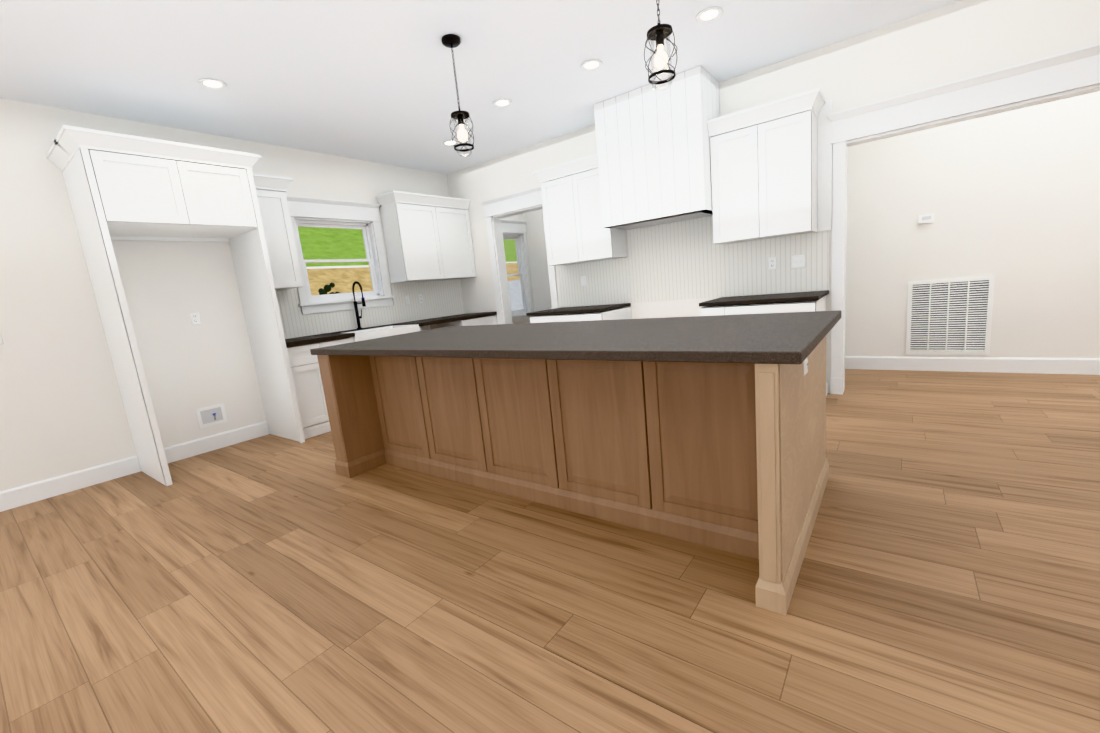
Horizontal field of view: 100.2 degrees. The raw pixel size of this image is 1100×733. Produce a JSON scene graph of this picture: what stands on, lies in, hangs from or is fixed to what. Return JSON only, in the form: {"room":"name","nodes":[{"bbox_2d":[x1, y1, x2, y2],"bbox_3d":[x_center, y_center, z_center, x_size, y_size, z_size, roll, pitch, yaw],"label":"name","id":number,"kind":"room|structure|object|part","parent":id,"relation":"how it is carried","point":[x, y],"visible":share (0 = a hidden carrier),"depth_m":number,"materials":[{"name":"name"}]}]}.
{"room":"kitchen","nodes":[
{"label":"kitchen","id":0,"kind":"room"},
{"bbox_2d":[0,98,530,491],"bbox_3d":[-3.475,-0.586,3.933,0.140,2.870,10.640,2,12,37],"label":"wall","id":1,"kind":"structure","parent":0,"point":[62,410],"depth_m":3.69,"materials":[{"name":"paint"}]},
{"bbox_2d":[0,421,268,511],"bbox_3d":[-4.647,1.204,2.311,0.015,0.140,6.018,2,12,37],"label":"baseboard","id":2,"kind":"structure","parent":1,"relation":"attached to","point":[41,490],"depth_m":3.73,"materials":[{"name":"white wood"}]},
{"bbox_2d":[189,312,200,324],"bbox_3d":[-3.211,-0.436,4.165,0.009,0.116,0.071,2,12,37],"label":"outlet","id":3,"kind":"object","parent":1,"relation":"attached to","point":[195,318],"visible":1,"depth_m":4.16,"materials":[{"name":"white plastic"}]},
{"bbox_2d":[195,403,226,427],"bbox_3d":[-3.149,0.457,4.283,0.017,0.180,0.220,2,12,37],"label":"outlet box","id":4,"kind":"object","parent":1,"relation":"attached to","point":[211,415],"visible":1,"depth_m":4.28,"materials":[{"name":"white plastic"}]},
{"bbox_2d":[252,173,302,289],"bbox_3d":[-2.731,-1.269,4.445,0.399,1.030,0.490,2,12,37],"label":"upper cabinet","id":5,"kind":"object","parent":1,"relation":"attached to","point":[271,191],"visible":0.58,"depth_m":4.40,"materials":[{"name":"white wood"}]},
{"bbox_2d":[286,195,394,314],"bbox_3d":[-2.415,-1.260,5.274,0.195,1.215,1.163,2,12,37],"label":"window","id":6,"kind":"structure","parent":1,"relation":"in","point":[327,212],"depth_m":5.26,"materials":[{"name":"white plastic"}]},
{"bbox_2d":[275,279,464,338],"bbox_3d":[-2.118,-0.749,5.611,0.008,0.503,2.841,2,12,37],"label":"backsplash","id":7,"kind":"structure","parent":1,"relation":"attached to","point":[442,298],"depth_m":5.77,"materials":[{"name":"white tile"}]},
{"bbox_2d":[404,295,409,304],"bbox_3d":[-1.843,-0.859,5.954,0.016,0.116,0.071,2,12,37],"label":"electrical outlet","id":8,"kind":"object","parent":7,"relation":"attached to","point":[407,300],"visible":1,"depth_m":5.95,"materials":[{"name":"white plastic"}]},
{"bbox_2d":[418,294,423,302],"bbox_3d":[-1.718,-0.901,6.124,0.009,0.116,0.071,2,12,37],"label":"electrical outlet","id":9,"kind":"object","parent":7,"relation":"attached to","point":[420,296],"visible":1,"depth_m":6.12,"materials":[{"name":"white plastic"}]},
{"bbox_2d":[376,190,475,282],"bbox_3d":[-1.558,-1.654,5.994,0.399,1.030,1.228,2,12,37],"label":"upper cabinet","id":10,"kind":"object","parent":1,"relation":"attached to","point":[427,237],"visible":0.98,"depth_m":5.77,"materials":[{"name":"white wood"}]},
{"bbox_2d":[501,219,534,322],"bbox_3d":[-0.672,-1.552,7.587,0.195,1.650,1.028,2,12,37],"label":"window","id":11,"kind":"structure","parent":1,"relation":"in","point":[515,227],"depth_m":7.81,"materials":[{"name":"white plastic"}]},
{"bbox_2d":[0,0,960,174],"bbox_3d":[0.229,-1.961,0.954,9.570,0.120,11.180,2,12,37],"label":"ceiling","id":12,"kind":"structure","parent":0,"point":[370,80],"depth_m":3.28,"materials":[{"name":"white paint"}]},
{"bbox_2d":[198,78,226,89],"bbox_3d":[-2.437,-2.039,3.323,0.174,0.010,0.174,2,12,37],"label":"recessed light","id":13,"kind":"object","parent":12,"relation":"in","point":[211,83],"visible":0.98,"depth_m":3.32,"materials":[{"name":"white plastic"}]},
{"bbox_2d":[442,140,456,145],"bbox_3d":[-1.109,-2.481,5.110,0.174,0.010,0.174,2,12,37],"label":"recessed light","id":14,"kind":"object","parent":12,"relation":"in","point":[448,143],"visible":0.92,"depth_m":5.11,"materials":[{"name":"white plastic"}]},
{"bbox_2d":[441,34,473,155],"bbox_3d":[-0.623,-1.820,3.117,0.166,0.723,0.166,2,12,37],"label":"pendant light","id":15,"kind":"object","parent":12,"relation":"hanging from","point":[451,41],"visible":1,"depth_m":3.12,"materials":[{"name":"black metal"}]},
{"bbox_2d":[493,99,511,106],"bbox_3d":[-0.431,-2.385,4.167,0.174,0.010,0.174,2,12,37],"label":"recessed light","id":16,"kind":"object","parent":12,"relation":"in","point":[502,102],"visible":0.94,"depth_m":4.16,"materials":[{"name":"white plastic"}]},
{"bbox_2d":[581,59,602,70],"bbox_3d":[0.327,-2.364,3.611,0.174,0.010,0.174,2,12,37],"label":"recessed light","id":17,"kind":"object","parent":12,"relation":"in","point":[591,65],"visible":0.98,"depth_m":3.61,"materials":[{"name":"white plastic"}]},
{"bbox_2d":[644,0,676,90],"bbox_3d":[0.542,-1.794,2.305,0.166,0.723,0.166,2,12,37],"label":"pendant light","id":18,"kind":"object","parent":12,"relation":"hanging from","point":[659,33],"visible":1,"depth_m":2.32,"materials":[{"name":"black metal"}]},
{"bbox_2d":[696,7,722,22],"bbox_3d":[1.062,-2.342,3.067,0.174,0.010,0.174,2,12,37],"label":"recessed light","id":19,"kind":"object","parent":12,"relation":"in","point":[710,14],"visible":0.98,"depth_m":3.06,"materials":[{"name":"white plastic"}]},
{"bbox_2d":[523,209,551,311],"bbox_3d":[0.482,-1.581,7.403,1.980,2.870,0.140,2,12,37],"label":"wall","id":20,"kind":"structure","parent":0,"point":[535,234],"depth_m":7.76,"materials":[{"name":"paint"}]},
{"bbox_2d":[0,369,1099,732],"bbox_3d":[0.519,0.971,1.463,9.570,0.120,11.180,2,12,37],"label":"floor","id":21,"kind":"structure","parent":0,"point":[948,577],"depth_m":1.79,"materials":[{"name":"brown wood"}]},
{"bbox_2d":[46,125,304,485],"bbox_3d":[-2.963,-0.438,3.848,0.785,2.510,1.165,2,12,37],"label":"surround","id":22,"kind":"object","parent":21,"relation":"on","point":[125,187],"visible":1,"depth_m":3.52,"materials":[{"name":"white wood"}]},
{"bbox_2d":[287,337,350,438],"bbox_3d":[-2.438,0.191,4.696,0.639,0.884,0.666,2,12,37],"label":"base cabinet","id":23,"kind":"object","parent":21,"relation":"on","point":[308,385],"visible":0.29,"depth_m":4.38,"materials":[{"name":"white wood"}]},
{"bbox_2d":[430,315,497,328],"bbox_3d":[-1.152,-0.231,6.395,0.639,0.884,0.673,2,12,37],"label":"base cabinet","id":24,"kind":"object","parent":21,"relation":"on","point":[489,320],"visible":0.12,"depth_m":6.13,"materials":[{"name":"white wood"}]},
{"bbox_2d":[317,336,828,615],"bbox_3d":[-0.043,0.267,2.893,2.968,0.884,1.264,2,12,37],"label":"kitchen island","id":25,"kind":"object","parent":21,"relation":"on","point":[730,457],"visible":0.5,"depth_m":2.23,"materials":[{"name":"brown wood"}]},
{"bbox_2d":[310,310,840,363],"bbox_3d":[-0.085,-0.186,2.806,3.055,0.040,1.265,2,12,37],"label":"island countertop","id":26,"kind":"structure","parent":25,"relation":"on","point":[784,338],"depth_m":2.18,"materials":[{"name":"stone"}]},
{"bbox_2d":[803,357,807,375],"bbox_3d":[1.033,-0.025,1.855,0.009,0.116,0.071,2,12,37],"label":"outlet","id":27,"kind":"object","parent":25,"relation":"attached to","point":[805,366],"visible":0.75,"depth_m":1.84,"materials":[{"name":"white plastic"}]},
{"bbox_2d":[530,307,631,322],"bbox_3d":[0.374,-0.186,5.260,0.953,0.884,0.659,2,12,37],"label":"base cabinet","id":28,"kind":"object","parent":21,"relation":"on","point":[619,313],"visible":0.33,"depth_m":4.92,"materials":[{"name":"white wood"}]},
{"bbox_2d":[526,303,630,315],"bbox_3d":[0.318,-0.642,5.172,0.960,0.030,0.685,2,12,37],"label":"countertop","id":29,"kind":"structure","parent":28,"relation":"on","point":[582,309],"depth_m":5.00,"materials":[{"name":"stone"}]},
{"bbox_2d":[701,295,827,395],"bbox_3d":[1.916,-0.138,4.104,0.903,0.884,0.659,2,12,37],"label":"base cabinet","id":30,"kind":"object","parent":21,"relation":"on","point":[788,307],"visible":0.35,"depth_m":3.77,"materials":[{"name":"white wood"}]},
{"bbox_2d":[699,290,828,305],"bbox_3d":[1.866,-0.594,4.012,0.910,0.030,0.685,2,12,37],"label":"countertop","id":31,"kind":"structure","parent":30,"relation":"on","point":[783,297],"depth_m":3.84,"materials":[{"name":"stone"}]},
{"bbox_3d":[-1.978,0.040,5.303,0.639,0.884,0.885,2,12,37],"label":"base cabinet","id":32,"kind":"object","parent":21,"relation":"on","visible":0},
{"bbox_2d":[285,312,496,346],"bbox_3d":[-1.830,-0.474,5.461,0.660,0.040,2.842,2,12,37],"label":"countertop","id":33,"kind":"structure","parent":32,"relation":"on","point":[296,341],"depth_m":5.34,"materials":[{"name":"stone"}]},
{"bbox_2d":[352,281,365,328],"bbox_3d":[-2.175,-0.706,5.285,0.219,0.541,0.089,2,12,37],"label":"faucet","id":34,"kind":"object","parent":33,"relation":"on","point":[358,317],"visible":1,"depth_m":5.30,"materials":[{"name":"black metal"}]},
{"bbox_2d":[344,324,419,341],"bbox_3d":[-1.952,-0.293,5.200,0.504,0.258,0.813,2,12,37],"label":"farmhouse sink","id":35,"kind":"object","parent":33,"relation":"in","point":[374,333],"visible":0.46,"depth_m":5.09,"materials":[{"name":"white ceramic"}]},
{"bbox_2d":[447,0,1099,392],"bbox_3d":[2.452,-1.177,3.953,9.290,2.870,0.140,2,12,37],"label":"wall","id":36,"kind":"structure","parent":0,"point":[957,40],"depth_m":3.58,"materials":[{"name":"paint"}]},
{"bbox_2d":[481,186,558,323],"bbox_3d":[-0.302,-1.020,6.055,1.098,2.382,0.213,2,12,37],"label":"trim","id":37,"kind":"structure","parent":36,"relation":"attached to","point":[516,203],"depth_m":6.11,"materials":[{"name":"white wood"}]},
{"bbox_2d":[532,153,626,265],"bbox_3d":[0.326,-1.684,5.090,0.900,1.030,0.399,2,12,37],"label":"upper cabinet","id":38,"kind":"object","parent":36,"relation":"attached to","point":[576,232],"visible":0.81,"depth_m":4.96,"materials":[{"name":"white wood"}]},
{"bbox_2d":[594,66,719,229],"bbox_3d":[1.035,-1.986,4.409,1.034,1.160,0.506,2,12,37],"label":"range hood","id":39,"kind":"object","parent":36,"relation":"attached to","point":[654,157],"visible":0.83,"depth_m":4.17,"materials":[{"name":"white wood"}]},
{"bbox_2d":[557,216,829,306],"bbox_3d":[1.243,-1.089,4.795,2.870,0.793,0.008,2,12,37],"label":"backsplash","id":40,"kind":"structure","parent":36,"relation":"attached to","point":[684,259],"depth_m":4.65,"materials":[{"name":"white tile"}]},
{"bbox_2d":[581,276,586,285],"bbox_3d":[0.394,-1.012,5.441,0.071,0.116,0.016,2,12,37],"label":"electrical outlet","id":41,"kind":"object","parent":40,"relation":"attached to","point":[583,280],"visible":1,"depth_m":5.44,"materials":[{"name":"white plastic"}]},
{"bbox_2d":[768,256,776,269],"bbox_3d":[2.039,-0.947,4.216,0.071,0.116,0.009,2,12,37],"label":"electrical outlet","id":42,"kind":"object","parent":40,"relation":"attached to","point":[772,263],"visible":1,"depth_m":4.21,"materials":[{"name":"white plastic"}]},
{"bbox_2d":[791,254,805,268],"bbox_3d":[2.205,-0.934,4.089,0.116,0.116,0.016,2,12,37],"label":"light switch","id":43,"kind":"object","parent":40,"relation":"attached to","point":[798,261],"visible":1,"depth_m":4.09,"materials":[{"name":"white plastic"}]},
{"bbox_2d":[707,88,832,243],"bbox_3d":[1.871,-1.636,3.932,0.892,1.030,0.399,2,12,37],"label":"upper cabinet","id":44,"kind":"object","parent":36,"relation":"attached to","point":[764,170],"depth_m":3.83,"materials":[{"name":"white wood"}]},
{"bbox_3d":[2.297,-1.663,3.844,0.106,1.030,0.022,2,12,37],"label":"wall cabinet filler","id":45,"kind":"part","parent":44,"relation":"part of","materials":[{"name":"white wood"}]},
{"bbox_2d":[827,43,1099,394],"bbox_3d":[4.302,-0.857,2.604,4.698,2.342,0.228,2,12,37],"label":"trim","id":46,"kind":"structure","parent":36,"relation":"attached to","point":[1069,72],"depth_m":3.38,"materials":[{"name":"white wood"}]},
{"bbox_2d":[845,91,1099,357],"bbox_3d":[4.912,-1.342,3.497,4.815,2.870,0.140,2,12,37],"label":"wall","id":47,"kind":"structure","parent":0,"point":[1010,200],"depth_m":4.14,"materials":[{"name":"paint"}]},
{"bbox_2d":[918,213,934,223],"bbox_3d":[3.586,-1.408,4.380,0.120,0.080,0.022,2,12,37],"label":"thermostat","id":48,"kind":"object","parent":47,"relation":"attached to","point":[927,218],"visible":0.96,"depth_m":4.37,"materials":[{"name":"white plastic"}]},
{"bbox_2d":[906,276,994,354],"bbox_3d":[3.833,-0.475,4.432,0.620,0.730,0.012,2,12,37],"label":"air vent","id":49,"kind":"object","parent":47,"relation":"in","point":[949,316],"visible":1,"depth_m":4.42,"materials":[{"name":"white plastic"}]},
{"bbox_2d":[845,356,1099,374],"bbox_3d":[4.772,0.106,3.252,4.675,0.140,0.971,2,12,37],"label":"baseboard","id":50,"kind":"structure","parent":47,"relation":"attached to","point":[1086,366],"depth_m":4.35,"materials":[{"name":"white wood"}]},
{"label":"outside","id":51,"kind":"structure","parent":0,"visible":0},
{"bbox_2d":[298,227,522,310],"bbox_3d":[-5.649,-3.857,11.005,11.960,6.140,22.000,2,12,37],"label":"outdoor background","id":52,"kind":"object","parent":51,"point":[350,247],"depth_m":9.33,"materials":[{"name":"green plant"}]},
{"bbox_2d":[318,283,338,294],"bbox_3d":[-1.974,-0.856,6.800,0.160,0.887,3.579,2,12,37],"label":"shrubs","id":53,"kind":"object","parent":52,"relation":"on","point":[325,290],"depth_m":5.68,"materials":[{"name":"green plant"}]}
]}

